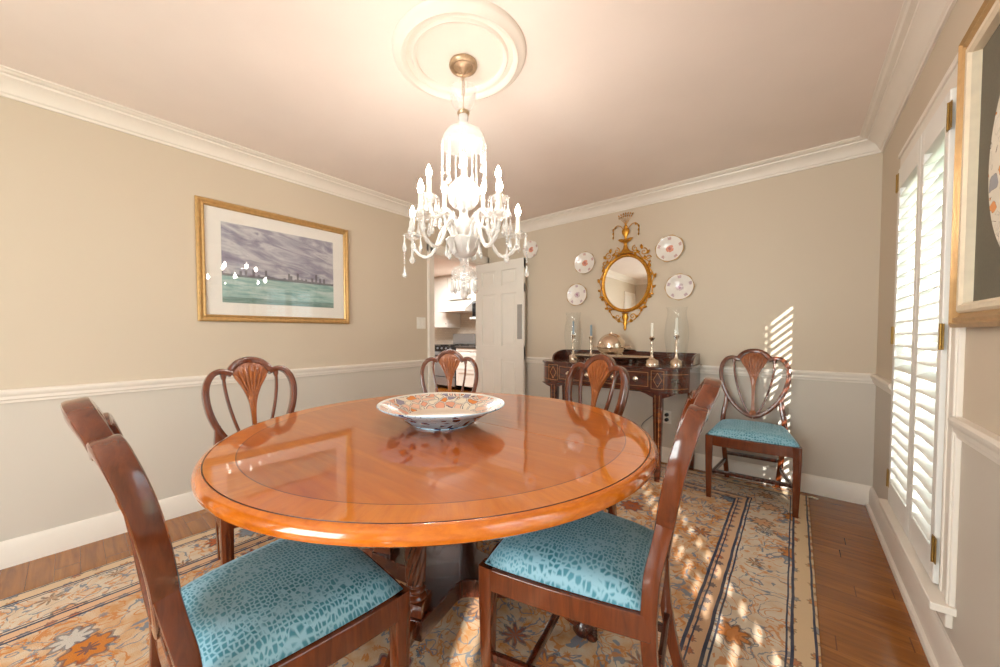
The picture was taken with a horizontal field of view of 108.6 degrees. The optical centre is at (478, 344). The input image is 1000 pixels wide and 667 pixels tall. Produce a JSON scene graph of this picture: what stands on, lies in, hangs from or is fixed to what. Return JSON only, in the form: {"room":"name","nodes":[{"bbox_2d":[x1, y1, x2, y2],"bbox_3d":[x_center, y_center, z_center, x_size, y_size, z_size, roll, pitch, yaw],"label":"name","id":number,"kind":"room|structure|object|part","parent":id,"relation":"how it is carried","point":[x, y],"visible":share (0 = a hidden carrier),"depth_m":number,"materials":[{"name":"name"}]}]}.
{"room":"dining room","nodes":[
{"label":"dining room","id":0,"kind":"room"},
{"bbox_2d":[0,96,487,541],"bbox_3d":[-1.788,-0.127,2.525,0.120,2.440,5.866,1,2,41],"label":"wall","id":1,"kind":"structure","parent":0,"point":[98,283],"depth_m":2.14,"materials":[{"name":"paint"}]},
{"bbox_2d":[0,492,204,569],"bbox_3d":[-2.068,1.039,2.135,0.018,0.134,4.615,1,2,41],"label":"baseboard","id":2,"kind":"structure","parent":1,"relation":"attached to","point":[26,548],"depth_m":1.96,"materials":[{"name":"white paint"}]},
{"bbox_2d":[0,359,428,403],"bbox_3d":[-2.065,0.249,2.107,0.030,0.068,4.615,1,2,41],"label":"trim","id":3,"kind":"structure","parent":1,"relation":"attached to","point":[78,390],"depth_m":2.17,"materials":[{"name":"white paint"}]},
{"bbox_2d":[0,64,487,240],"bbox_3d":[-1.702,-1.294,2.411,0.118,0.100,5.626,1,2,41],"label":"trim","id":4,"kind":"structure","parent":1,"relation":"attached to","point":[16,85],"depth_m":2.22,"materials":[{"name":"white paint"}]},
{"bbox_2d":[194,195,349,323],"bbox_3d":[-1.490,-0.574,2.738,0.026,0.815,1.065,1,2,41],"label":"framed picture","id":5,"kind":"object","parent":1,"relation":"attached to","point":[253,265],"visible":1,"depth_m":2.65,"materials":[{"name":"gold metal"}]},
{"bbox_2d":[221,221,333,307],"bbox_3d":[-1.495,-0.575,2.743,0.004,0.550,0.788,1,2,41],"label":"print","id":6,"kind":"object","parent":5,"relation":"attached to","point":[262,266],"depth_m":2.69},
{"bbox_2d":[417,317,425,328],"bbox_3d":[-0.604,-0.226,3.767,0.010,0.120,0.116,1,2,41],"label":"light switch","id":7,"kind":"object","parent":1,"relation":"attached to","point":[421,321],"visible":1,"depth_m":3.77,"materials":[{"name":"white plastic"}]},
{"bbox_2d":[427,243,488,392],"bbox_3d":[-0.252,-0.028,4.250,0.148,2.130,1.010,1,2,41],"label":"trim","id":8,"kind":"structure","parent":1,"relation":"attached to","point":[440,251],"depth_m":3.85,"materials":[{"name":"white paint"}]},
{"bbox_2d":[476,257,524,394],"bbox_3d":[0.247,0.012,4.361,0.735,2.020,0.040,1,2,41],"label":"door","id":9,"kind":"structure","parent":1,"relation":"in","point":[500,297],"depth_m":4.32,"materials":[{"name":"paint"}]},
{"bbox_3d":[0.469,-0.262,4.132,0.066,0.400,0.004,1,2,41],"label":"push plate","id":10,"kind":"part","parent":9,"relation":"part of","materials":[{"name":"silver metal"}]},
{"bbox_2d":[0,0,903,276],"bbox_3d":[-1.186,-1.435,3.721,7.848,0.100,8.520,1,2,41],"label":"ceiling","id":11,"kind":"structure","parent":0,"point":[609,99],"depth_m":1.83,"materials":[{"name":"paint"}]},
{"bbox_2d":[392,0,525,101],"bbox_3d":[-0.088,-1.311,1.655,0.610,0.030,0.610,1,2,41],"label":"ceiling medallion","id":12,"kind":"object","parent":11,"relation":"attached to","point":[425,40],"visible":0.89,"depth_m":1.58,"materials":[{"name":"white paint"}]},
{"bbox_2d":[402,53,528,299],"bbox_3d":[-0.084,-0.767,1.683,0.645,1.106,0.624,1,2,41],"label":"chandelier","id":13,"kind":"object","parent":12,"relation":"hanging from","point":[463,242],"visible":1,"depth_m":1.66,"materials":[{"name":"glass"}]},
{"bbox_3d":[-0.334,-0.669,1.803,0.027,0.061,0.027,1,2,41],"label":"flame bulb","id":14,"kind":"part","parent":13,"relation":"part of","materials":[{"name":"beige glass"}]},
{"bbox_3d":[-0.242,-0.659,1.489,0.027,0.061,0.027,1,2,41],"label":"flame bulb","id":15,"kind":"part","parent":13,"relation":"part of","materials":[{"name":"beige glass"}]},
{"bbox_3d":[-0.230,-0.797,1.647,0.027,0.061,0.027,1,2,41],"label":"flame bulb","id":16,"kind":"part","parent":13,"relation":"part of","materials":[{"name":"beige glass"}]},
{"bbox_3d":[-0.226,-0.501,1.769,0.245,0.151,0.020,0,2,20],"label":"arm","id":17,"kind":"part","parent":13,"relation":"part of","materials":[{"name":"clear glass"}]},
{"bbox_3d":[-0.172,-0.495,1.585,0.020,0.151,0.245,1,2,38],"label":"arm","id":18,"kind":"part","parent":13,"relation":"part of","materials":[{"name":"clear glass"}]},
{"bbox_3d":[-0.173,-0.563,1.675,0.135,0.185,0.020,-1,2,-20],"label":"arm","id":19,"kind":"part","parent":13,"relation":"part of","materials":[{"name":"clear glass"}]},
{"bbox_3d":[-0.176,-0.803,1.837,0.027,0.061,0.027,1,2,41],"label":"flame bulb","id":20,"kind":"part","parent":13,"relation":"part of","materials":[{"name":"beige glass"}]},
{"bbox_3d":[-0.139,-0.567,1.797,0.020,0.185,0.135,-2,2,-38],"label":"arm","id":21,"kind":"part","parent":13,"relation":"part of","materials":[{"name":"clear glass"}]},
{"bbox_3d":[-0.072,-0.735,1.707,0.161,0.585,0.161,1,2,41],"label":"stem","id":22,"kind":"part","parent":13,"relation":"part of","materials":[{"name":"clear glass"}]},
{"bbox_3d":[-0.071,-0.457,1.716,0.179,0.090,0.174,1,2,41],"label":"lamp shade","id":23,"kind":"part","parent":13,"relation":"part of","materials":[{"name":"clear glass"}]},
{"bbox_3d":[-0.073,-1.179,1.694,0.016,0.195,0.016,0,2,-4],"label":"chain","id":24,"kind":"part","parent":13,"relation":"part of","materials":[{"name":"brown metal"}]},
{"bbox_3d":[-0.067,-0.561,1.604,0.020,0.185,0.135,0,2,-2],"label":"arm","id":25,"kind":"part","parent":13,"relation":"part of","materials":[{"name":"white glass"}]},
{"bbox_3d":[-0.065,-0.794,1.537,0.027,0.061,0.027,1,2,41],"label":"flame bulb","id":26,"kind":"part","parent":13,"relation":"part of","materials":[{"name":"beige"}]},
{"bbox_3d":[-0.012,-0.567,1.802,0.020,0.185,0.135,1,2,34],"label":"arm","id":27,"kind":"part","parent":13,"relation":"part of","materials":[{"name":"clear glass"}]},
{"bbox_3d":[0.021,-0.804,1.845,0.027,0.061,0.027,1,2,41],"label":"flame bulb","id":28,"kind":"part","parent":13,"relation":"part of","materials":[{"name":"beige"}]},
{"bbox_3d":[0.033,-0.564,1.683,0.135,0.185,0.020,0,2,16],"label":"arm","id":29,"kind":"part","parent":13,"relation":"part of","materials":[{"name":"clear glass"}]},
{"bbox_3d":[0.021,-0.496,1.579,0.020,0.151,0.245,-1,2,-34],"label":"arm","id":30,"kind":"part","parent":13,"relation":"part of","materials":[{"name":"clear glass"}]},
{"bbox_3d":[0.089,-0.799,1.660,0.027,0.061,0.027,1,2,41],"label":"flame bulb","id":31,"kind":"part","parent":13,"relation":"part of","materials":[{"name":"beige glass"}]},
{"bbox_3d":[0.086,-0.501,1.760,0.245,0.151,0.020,-1,2,-16],"label":"arm","id":32,"kind":"part","parent":13,"relation":"part of","materials":[{"name":"clear glass"}]},
{"bbox_3d":[0.085,-0.660,1.480,0.027,0.061,0.027,1,2,41],"label":"flame bulb","id":33,"kind":"part","parent":13,"relation":"part of","materials":[{"name":"beige glass"}]},
{"bbox_3d":[0.195,-0.670,1.787,0.027,0.061,0.027,1,2,41],"label":"flame bulb","id":34,"kind":"part","parent":13,"relation":"part of","materials":[{"name":"beige glass"}]},
{"bbox_2d":[434,271,475,278],"bbox_3d":[-0.313,-1.491,7.771,2.200,0.039,0.390,1,2,41],"label":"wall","id":35,"kind":"structure","parent":0,"point":[472,271],"depth_m":7.70,"materials":[{"name":"white paint"}]},
{"bbox_2d":[448,274,470,299],"bbox_3d":[-0.297,-1.219,7.721,0.660,0.500,0.438,1,2,41],"label":"upper cabinet","id":36,"kind":"object","parent":35,"relation":"attached to","point":[451,296],"visible":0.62,"depth_m":7.63,"materials":[{"name":"white paint"}]},
{"bbox_2d":[471,273,475,300],"bbox_3d":[0.228,-1.171,7.259,0.700,0.570,0.438,1,2,41],"label":"upper cabinet","id":37,"kind":"object","parent":35,"relation":"attached to","point":[473,296],"visible":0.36,"depth_m":7.32,"materials":[{"name":"white paint"}]},
{"bbox_2d":[435,313,475,344],"bbox_3d":[0.019,-0.293,7.858,4.227,2.440,0.120,1,2,41],"label":"wall","id":38,"kind":"structure","parent":0,"point":[468,326],"depth_m":8.20,"materials":[{"name":"tile"}]},
{"bbox_2d":[434,277,460,327],"bbox_3d":[-0.791,-0.931,8.166,0.620,1.100,0.438,1,2,41],"label":"upper cabinet","id":39,"kind":"object","parent":38,"relation":"attached to","point":[442,320],"visible":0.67,"depth_m":7.98,"materials":[{"name":"white paint"}]},
{"bbox_3d":[-0.912,-0.926,8.030,0.612,1.092,0.019,1,2,41],"label":"door","id":40,"kind":"part","parent":39,"relation":"part of","materials":[{"name":"white paint"}]},
{"bbox_2d":[438,299,475,313],"bbox_3d":[-0.365,-0.824,7.655,0.780,0.275,0.646,1,2,41],"label":"range hood","id":41,"kind":"object","parent":38,"relation":"attached to","point":[454,306],"visible":0.78,"depth_m":7.47,"materials":[{"name":"white paint"}]},
{"bbox_3d":[0.218,-0.537,7.281,0.680,0.036,0.470,1,2,41],"label":"shelf","id":42,"kind":"object","parent":38,"relation":"attached to","visible":0},
{"bbox_2d":[472,302,475,316],"bbox_3d":[0.199,-0.706,7.255,0.560,0.300,0.466,1,2,41],"label":"microwave","id":43,"kind":"object","parent":42,"relation":"on","point":[473,303],"visible":0.25,"depth_m":7.26,"materials":[{"name":"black metal"}]},
{"bbox_2d":[0,385,929,666],"bbox_3d":[-1.179,1.083,3.798,7.848,0.060,8.520,1,2,41],"label":"floor","id":44,"kind":"structure","parent":0,"point":[864,620],"depth_m":1.72,"materials":[{"name":"brown wood"}]},
{"bbox_2d":[0,464,821,666],"bbox_3d":[0.017,1.102,1.894,2.722,0.011,4.048,1,2,41],"label":"area rug","id":45,"kind":"object","parent":44,"relation":"on","point":[743,588],"visible":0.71,"depth_m":1.50,"materials":[{"name":"fabric"}]},
{"bbox_2d":[60,397,409,666],"bbox_3d":[-0.582,0.613,0.932,0.508,1.034,0.635,1,2,41],"label":"dining chair","id":46,"kind":"object","parent":45,"relation":"on","point":[282,602],"visible":0.99,"depth_m":0.84,"materials":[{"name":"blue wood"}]},
{"bbox_3d":[-0.737,0.369,0.746,0.443,0.534,0.162,1,2,41],"label":"frame","id":47,"kind":"part","parent":46,"relation":"part of","materials":[{"name":"red wood"}]},
{"bbox_3d":[-0.840,0.783,0.901,0.051,0.698,0.114,1,2,26],"label":"leg","id":48,"kind":"part","parent":46,"relation":"part of","materials":[{"name":"red wood"}]},
{"bbox_3d":[-0.580,0.789,0.676,0.114,0.698,0.051,-1,2,-34],"label":"leg","id":49,"kind":"part","parent":46,"relation":"part of","materials":[{"name":"red wood"}]},
{"bbox_3d":[-0.536,0.718,0.988,0.508,0.068,0.497,1,2,41],"label":"seat rail","id":50,"kind":"part","parent":46,"relation":"part of","materials":[{"name":"red wood"}]},
{"bbox_3d":[-0.536,0.650,0.986,0.484,0.064,0.466,1,2,41],"label":"seat","id":51,"kind":"part","parent":46,"relation":"part of","materials":[{"name":"teal fabric"}]},
{"bbox_3d":[-0.220,0.902,1.004,0.044,0.439,0.046,1,2,41],"label":"leg","id":52,"kind":"part","parent":46,"relation":"part of","materials":[{"name":"red wood"}]},
{"bbox_2d":[201,356,296,565],"bbox_3d":[-1.057,0.588,1.794,0.636,1.034,0.508,1,2,43],"label":"dining chair","id":53,"kind":"object","parent":45,"relation":"on","point":[250,372],"visible":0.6,"depth_m":1.91,"materials":[{"name":"red wood"}]},
{"bbox_3d":[-1.317,0.757,1.809,0.051,0.698,0.114,-1,2,-31],"label":"leg","id":54,"kind":"part","parent":53,"relation":"part of","materials":[{"name":"red wood"}]},
{"bbox_3d":[-1.009,0.891,1.439,0.046,0.439,0.044,1,2,43],"label":"leg","id":55,"kind":"part","parent":53,"relation":"part of","materials":[{"name":"red wood"}]},
{"bbox_3d":[-1.229,0.334,1.948,0.162,0.534,0.443,1,2,43],"label":"frame","id":56,"kind":"part","parent":53,"relation":"part of","materials":[{"name":"red wood"}]},
{"bbox_2d":[190,392,657,666],"bbox_3d":[-0.141,0.720,1.526,1.637,0.774,1.710,1,2,41],"label":"dining table","id":57,"kind":"object","parent":45,"relation":"on","point":[420,503],"visible":0.94,"depth_m":1.03,"materials":[{"name":"brown wood"}]},
{"bbox_3d":[-0.550,0.998,1.655,0.258,0.150,0.052,0,2,16],"label":"leg","id":58,"kind":"part","parent":57,"relation":"part of","materials":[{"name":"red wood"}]},
{"bbox_3d":[-0.261,1.013,1.125,0.052,0.150,0.258,0,2,16],"label":"leg","id":59,"kind":"part","parent":57,"relation":"part of","materials":[{"name":"red wood"}]},
{"bbox_2d":[376,392,504,430],"bbox_3d":[-0.157,0.288,1.515,0.532,0.088,0.532,1,2,41],"label":"porcelain bowl","id":60,"kind":"object","parent":57,"relation":"on","point":[437,411],"visible":1,"depth_m":1.59,"materials":[{"name":"white ceramic"}]},
{"bbox_3d":[0.270,1.003,1.414,0.258,0.150,0.052,0,2,16],"label":"leg","id":61,"kind":"part","parent":57,"relation":"part of","materials":[{"name":"red wood"}]},
{"bbox_2d":[420,349,478,392],"bbox_3d":[-0.196,0.564,2.515,0.508,1.034,0.636,0,2,-7],"label":"dining chair","id":62,"kind":"object","parent":45,"relation":"on","point":[449,360],"visible":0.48,"depth_m":2.74,"materials":[{"name":"red wood"}]},
{"bbox_2d":[564,354,629,515],"bbox_3d":[0.475,0.578,1.982,0.635,1.034,0.508,-1,2,-30],"label":"dining chair","id":63,"kind":"object","parent":45,"relation":"on","point":[599,367],"visible":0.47,"depth_m":2.07,"materials":[{"name":"red wood"}]},
{"bbox_3d":[0.680,0.324,2.092,0.162,0.534,0.443,-1,2,-30],"label":"frame","id":64,"kind":"part","parent":63,"relation":"part of","materials":[{"name":"red wood"}]},
{"bbox_3d":[0.732,0.747,1.935,0.114,0.698,0.051,-2,2,-45],"label":"leg","id":65,"kind":"part","parent":63,"relation":"part of","materials":[{"name":"red wood"}]},
{"bbox_2d":[479,377,721,666],"bbox_3d":[0.391,0.604,1.155,0.635,1.034,0.508,1,2,32],"label":"dining chair","id":66,"kind":"object","parent":45,"relation":"on","point":[602,570],"visible":0.97,"depth_m":1.02,"materials":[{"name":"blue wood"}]},
{"bbox_3d":[0.028,0.898,1.118,0.046,0.439,0.044,1,2,32],"label":"leg","id":67,"kind":"part","parent":66,"relation":"part of","materials":[{"name":"red wood"}]},
{"bbox_3d":[0.332,0.642,1.193,0.466,0.064,0.484,1,2,32],"label":"seat","id":68,"kind":"part","parent":66,"relation":"part of","materials":[{"name":"teal fabric"}]},
{"bbox_3d":[0.332,0.710,1.195,0.497,0.068,0.508,1,2,32],"label":"seat rail","id":69,"kind":"part","parent":66,"relation":"part of","materials":[{"name":"red wood"}]},
{"bbox_3d":[0.467,0.779,0.910,0.114,0.698,0.051,0,2,17],"label":"leg","id":70,"kind":"part","parent":66,"relation":"part of","materials":[{"name":"red wood"}]},
{"bbox_3d":[0.649,0.770,1.201,0.051,0.698,0.114,-2,2,-43],"label":"leg","id":71,"kind":"part","parent":66,"relation":"part of","materials":[{"name":"red wood"}]},
{"bbox_3d":[0.591,0.357,1.022,0.162,0.534,0.443,1,2,32],"label":"frame","id":72,"kind":"part","parent":66,"relation":"part of","materials":[{"name":"red wood"}]},
{"bbox_2d":[705,349,801,517],"bbox_3d":[1.975,0.556,2.594,0.508,1.034,0.636,1,2,38],"label":"dining chair","id":73,"kind":"object","parent":45,"relation":"on","point":[744,435],"visible":1,"depth_m":2.52,"materials":[{"name":"red wood"}]},
{"bbox_3d":[1.618,0.851,2.525,0.044,0.439,0.046,1,2,38],"label":"leg","id":74,"kind":"part","parent":73,"relation":"part of","materials":[{"name":"red wood"}]},
{"bbox_3d":[1.964,0.716,2.861,0.114,0.698,0.051,-1,2,-36],"label":"leg","id":75,"kind":"part","parent":73,"relation":"part of","materials":[{"name":"red wood"}]},
{"bbox_3d":[1.932,0.596,2.541,0.484,0.064,0.466,1,2,38],"label":"seat","id":76,"kind":"part","parent":73,"relation":"part of","materials":[{"name":"teal fabric"}]},
{"bbox_3d":[1.933,0.664,2.543,0.508,0.068,0.497,1,2,38],"label":"seat rail","id":77,"kind":"part","parent":73,"relation":"part of","materials":[{"name":"red wood"}]},
{"bbox_3d":[2.122,0.300,2.772,0.443,0.534,0.162,1,2,38],"label":"frame","id":78,"kind":"part","parent":73,"relation":"part of","materials":[{"name":"red wood"}]},
{"bbox_3d":[2.233,0.722,2.647,0.051,0.698,0.114,1,2,23],"label":"leg","id":79,"kind":"part","parent":73,"relation":"part of","materials":[{"name":"red wood"}]},
{"bbox_3d":[1.982,0.859,2.237,0.044,0.439,0.046,1,2,38],"label":"leg","id":80,"kind":"part","parent":73,"relation":"part of","materials":[{"name":"red wood"}]},
{"bbox_2d":[435,334,474,387],"bbox_3d":[-0.544,0.325,7.801,0.660,1.110,0.681,1,2,41],"label":"range","id":81,"kind":"object","parent":44,"relation":"on","point":[441,380],"visible":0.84,"depth_m":7.73,"materials":[{"name":"white metal"}]},
{"bbox_3d":[-0.725,0.779,7.608,0.620,0.175,0.030,1,2,41],"label":"warming drawer","id":82,"kind":"part","parent":81,"relation":"part of","materials":[{"name":"silver metal"}]},
{"bbox_3d":[-0.726,0.417,7.597,0.620,0.520,0.030,1,2,41],"label":"oven door","id":83,"kind":"part","parent":81,"relation":"part of","materials":[{"name":"silver metal"}]},
{"bbox_3d":[-0.723,0.087,7.591,0.660,0.100,0.020,1,2,41],"label":"control panel","id":84,"kind":"part","parent":81,"relation":"part of","materials":[{"name":"black metal"}]},
{"bbox_2d":[456,348,475,386],"bbox_3d":[0.075,0.456,7.293,0.915,0.775,0.668,1,2,41],"label":"base cabinet","id":85,"kind":"object","parent":44,"relation":"on","point":[465,352],"visible":0.34,"depth_m":7.17,"materials":[{"name":"white paint"}]},
{"bbox_3d":[-0.120,0.689,7.078,0.907,0.317,0.019,1,2,41],"label":"door","id":86,"kind":"part","parent":85,"relation":"part of","materials":[{"name":"white paint"}]},
{"bbox_2d":[455,345,475,347],"bbox_3d":[0.077,0.048,7.288,0.920,0.039,0.665,1,2,41],"label":"countertop","id":87,"kind":"structure","parent":85,"relation":"on","point":[466,346],"depth_m":7.19,"materials":[{"name":"stone"}]},
{"bbox_3d":[-0.121,0.386,7.069,0.907,0.272,0.019,1,2,41],"label":"drawer","id":88,"kind":"part","parent":85,"relation":"part of","materials":[{"name":"white paint"}]},
{"bbox_3d":[-0.121,0.161,7.062,0.907,0.162,0.019,1,2,41],"label":"drawer","id":89,"kind":"part","parent":85,"relation":"part of","materials":[{"name":"white paint"}]},
{"bbox_2d":[542,349,701,481],"bbox_3d":[1.204,0.558,3.249,1.294,1.009,0.605,1,2,41],"label":"sideboard","id":90,"kind":"object","parent":44,"relation":"on","point":[664,380],"visible":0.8,"depth_m":2.88,"materials":[{"name":"brown wood"}]},
{"bbox_3d":[0.713,0.700,3.376,0.066,0.698,0.062,1,2,41],"label":"leg","id":91,"kind":"part","parent":90,"relation":"part of","materials":[{"name":"brown wood"}]},
{"bbox_3d":[0.929,0.691,3.833,0.066,0.709,0.062,1,2,41],"label":"leg","id":92,"kind":"part","parent":90,"relation":"part of","materials":[{"name":"brown wood"}]},
{"bbox_2d":[568,320,577,358],"bbox_3d":[0.957,-0.050,3.636,0.100,0.392,0.100,1,2,41],"label":"candlestick","id":93,"kind":"object","parent":90,"relation":"on","point":[571,356],"visible":0.95,"depth_m":3.62,"materials":[{"name":"silver metal"}]},
{"bbox_3d":[0.882,0.261,3.182,0.385,0.134,0.026,1,2,41],"label":"drawer","id":94,"kind":"part","parent":90,"relation":"part of","materials":[{"name":"brown wood"}]},
{"bbox_2d":[587,325,592,358],"bbox_3d":[1.121,-0.028,3.585,0.100,0.352,0.100,1,2,41],"label":"candlestick","id":95,"kind":"object","parent":90,"relation":"on","point":[591,336],"visible":0.7,"depth_m":3.58,"materials":[{"name":"silver metal"}]},
{"bbox_2d":[573,354,649,363],"bbox_3d":[1.202,0.127,3.265,0.722,0.061,0.365,1,2,41],"label":"serving tray","id":96,"kind":"object","parent":90,"relation":"on","point":[630,358],"visible":0.66,"depth_m":3.20,"materials":[{"name":"silver metal"}]},
{"bbox_2d":[593,332,630,356],"bbox_3d":[1.205,0.004,3.265,0.255,0.235,0.248,0,2,-3],"label":"server","id":97,"kind":"object","parent":96,"relation":"on","point":[611,343],"visible":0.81,"depth_m":3.18,"materials":[{"name":"silver metal"}]},
{"bbox_3d":[1.202,0.114,3.265,0.712,0.026,0.356,1,2,41],"label":"dish","id":98,"kind":"part","parent":96,"relation":"part of","materials":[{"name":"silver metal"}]},
{"bbox_3d":[1.186,0.268,2.914,0.385,0.134,0.026,1,2,41],"label":"drawer","id":99,"kind":"part","parent":90,"relation":"part of","materials":[{"name":"brown wood"}]},
{"bbox_2d":[644,323,659,364],"bbox_3d":[1.427,-0.010,2.956,0.116,0.352,0.116,1,2,41],"label":"candlestick","id":100,"kind":"object","parent":90,"relation":"on","point":[651,361],"visible":1,"depth_m":2.94,"materials":[{"name":"silver metal"}]},
{"bbox_3d":[1.388,0.716,2.781,0.066,0.698,0.062,1,2,41],"label":"leg","id":101,"kind":"part","parent":90,"relation":"part of","materials":[{"name":"brown wood"}]},
{"bbox_2d":[669,318,682,365],"bbox_3d":[1.600,-0.029,2.903,0.100,0.392,0.100,1,2,41],"label":"candlestick","id":102,"kind":"object","parent":90,"relation":"on","point":[675,361],"visible":1,"depth_m":2.89,"materials":[{"name":"silver metal"}]},
{"bbox_2d":[675,318,677,333],"bbox_3d":[1.599,-0.152,2.899,0.021,0.146,0.020,1,2,41],"label":"candle","id":103,"kind":"object","parent":102,"relation":"on","point":[676,320],"depth_m":2.89,"materials":[{"name":"white wax"}]},
{"bbox_3d":[1.814,0.712,3.053,0.066,0.709,0.062,1,2,41],"label":"leg","id":104,"kind":"part","parent":90,"relation":"part of","materials":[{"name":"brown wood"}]},
{"bbox_2d":[488,152,882,485],"bbox_3d":[1.470,-0.165,3.482,3.501,2.440,0.120,1,2,41],"label":"wall","id":105,"kind":"structure","parent":0,"point":[786,266],"depth_m":2.78,"materials":[{"name":"paint"}]},
{"bbox_2d":[523,240,537,257],"bbox_3d":[0.596,-1.092,4.125,0.207,0.207,0.022,1,2,41],"label":"wall plate","id":106,"kind":"object","parent":105,"relation":"attached to","point":[532,245],"visible":0.88,"depth_m":4.12,"materials":[{"name":"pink ceramic"}]},
{"bbox_2d":[566,283,586,305],"bbox_3d":[1.028,-0.522,3.762,0.229,0.229,0.022,1,2,41],"label":"wall plate","id":107,"kind":"object","parent":105,"relation":"attached to","point":[576,294],"visible":1,"depth_m":3.77,"materials":[{"name":"ceramic"}]},
{"bbox_2d":[574,251,594,273],"bbox_3d":[1.090,-0.841,3.697,0.231,0.231,0.022,1,2,41],"label":"wall plate","id":108,"kind":"object","parent":105,"relation":"attached to","point":[584,262],"visible":1,"depth_m":3.70,"materials":[{"name":"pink ceramic"}]},
{"bbox_2d":[597,212,655,330],"bbox_3d":[1.396,-0.695,3.422,0.551,1.126,0.060,2,2,44],"label":"wall mirror","id":109,"kind":"object","parent":105,"relation":"attached to","point":[627,280],"visible":1,"depth_m":3.42,"materials":[{"name":"gold mirror"}]},
{"bbox_3d":[1.402,-0.587,3.432,0.410,0.504,0.001,1,2,41],"label":"glass","id":110,"kind":"part","parent":109,"relation":"part of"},
{"bbox_3d":[1.399,-0.587,3.429,0.466,0.560,0.030,1,2,41],"label":"frame","id":111,"kind":"part","parent":109,"relation":"part of","materials":[{"name":"gold metal"}]},
{"bbox_2d":[663,410,670,423],"bbox_3d":[1.681,0.653,3.215,0.072,0.116,0.040,1,2,41],"label":"wall outlet","id":112,"kind":"object","parent":105,"relation":"attached to","point":[667,414],"visible":0.89,"depth_m":3.21,"materials":[{"name":"white plastic"}]},
{"bbox_2d":[655,234,683,261],"bbox_3d":[1.686,-0.848,3.171,0.237,0.237,0.022,1,2,41],"label":"wall plate","id":113,"kind":"object","parent":105,"relation":"attached to","point":[669,248],"visible":1,"depth_m":3.17,"materials":[{"name":"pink ceramic"}]},
{"bbox_2d":[664,273,694,299],"bbox_3d":[1.749,-0.502,3.127,0.236,0.236,0.022,1,2,41],"label":"wall plate","id":114,"kind":"object","parent":105,"relation":"attached to","point":[680,286],"visible":1,"depth_m":3.13,"materials":[{"name":"ceramic"}]},
{"bbox_2d":[488,136,881,240],"bbox_3d":[1.335,-1.333,3.403,3.361,0.100,0.118,1,2,41],"label":"trim","id":115,"kind":"structure","parent":105,"relation":"attached to","point":[855,147],"depth_m":2.89,"materials":[{"name":"white paint"}]},
{"bbox_2d":[525,357,873,383],"bbox_3d":[1.369,0.198,3.482,3.361,0.068,0.030,1,2,41],"label":"trim","id":116,"kind":"structure","parent":105,"relation":"attached to","point":[851,377],"depth_m":2.62,"materials":[{"name":"white paint"}]},
{"bbox_2d":[661,447,871,505],"bbox_3d":[1.394,0.989,3.494,3.311,0.134,0.018,1,2,41],"label":"baseboard","id":117,"kind":"structure","parent":105,"relation":"attached to","point":[851,492],"depth_m":2.61,"materials":[{"name":"white paint"}]},
{"bbox_2d":[873,0,999,666],"bbox_3d":[0.790,-0.063,0.172,0.140,2.440,5.746,1,2,41],"label":"wall","id":118,"kind":"structure","parent":0,"point":[974,634],"depth_m":1.11,"materials":[{"name":"paint"}]},
{"bbox_2d":[870,374,891,394],"bbox_3d":[2.414,0.235,2.151,0.030,0.068,0.646,1,2,41],"label":"trim","id":119,"kind":"structure","parent":118,"relation":"attached to","point":[883,383],"depth_m":2.10,"materials":[{"name":"white paint"}]},
{"bbox_2d":[860,0,956,151],"bbox_3d":[0.730,-1.236,0.267,0.118,0.100,5.626,1,2,41],"label":"trim","id":120,"kind":"structure","parent":118,"relation":"attached to","point":[920,23],"depth_m":1.63,"materials":[{"name":"white paint"}]},
{"bbox_2d":[866,486,963,666],"bbox_3d":[0.768,1.087,0.309,0.034,0.134,5.626,1,2,41],"label":"baseboard","id":121,"kind":"structure","parent":118,"relation":"attached to","point":[939,651],"depth_m":1.47,"materials":[{"name":"white paint"}]},
{"bbox_2d":[878,53,965,628],"bbox_3d":[1.911,-0.021,1.486,0.195,1.912,1.012,1,2,41],"label":"window","id":122,"kind":"structure","parent":118,"relation":"in","point":[941,597],"depth_m":1.22,"materials":[{"name":"white paint"}]},
{"bbox_2d":[886,135,921,536],"bbox_3d":[2.031,-0.027,1.690,0.062,1.720,0.474,1,2,41],"label":"window shutter","id":123,"kind":"object","parent":122,"relation":"attached to","point":[908,176],"visible":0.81,"depth_m":1.75,"materials":[{"name":"white paint"}]},
{"bbox_2d":[908,87,956,583],"bbox_3d":[1.739,-0.016,1.360,0.062,1.720,0.396,1,2,41],"label":"window shutter","id":124,"kind":"object","parent":122,"relation":"attached to","point":[938,138],"visible":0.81,"depth_m":1.38,"materials":[{"name":"white paint"}]},
{"bbox_3d":[1.983,-0.015,1.465,0.030,1.720,0.820,1,2,41],"label":"sash","id":125,"kind":"part","parent":122,"relation":"part of","materials":[{"name":"white paint"}]},
{"bbox_2d":[947,416,999,464],"bbox_3d":[1.243,0.279,0.823,0.030,0.068,0.905,1,2,41],"label":"trim","id":126,"kind":"structure","parent":118,"relation":"attached to","point":[984,441],"depth_m":1.00,"materials":[{"name":"white paint"}]},
{"bbox_2d":[948,0,999,327],"bbox_3d":[1.239,-0.493,0.805,0.036,0.900,0.900,1,2,41],"label":"frame","id":127,"kind":"object","parent":118,"relation":"attached to","point":[974,292],"visible":1,"depth_m":1.07,"materials":[{"name":"gold metal"}]},
{"bbox_2d":[988,97,999,245],"bbox_3d":[1.220,-0.462,0.776,0.018,0.564,0.504,1,2,41],"label":"charger","id":128,"kind":"object","parent":127,"relation":"in","point":[994,159],"visible":1,"depth_m":0.94,"materials":[{"name":"white ceramic"}]}
]}

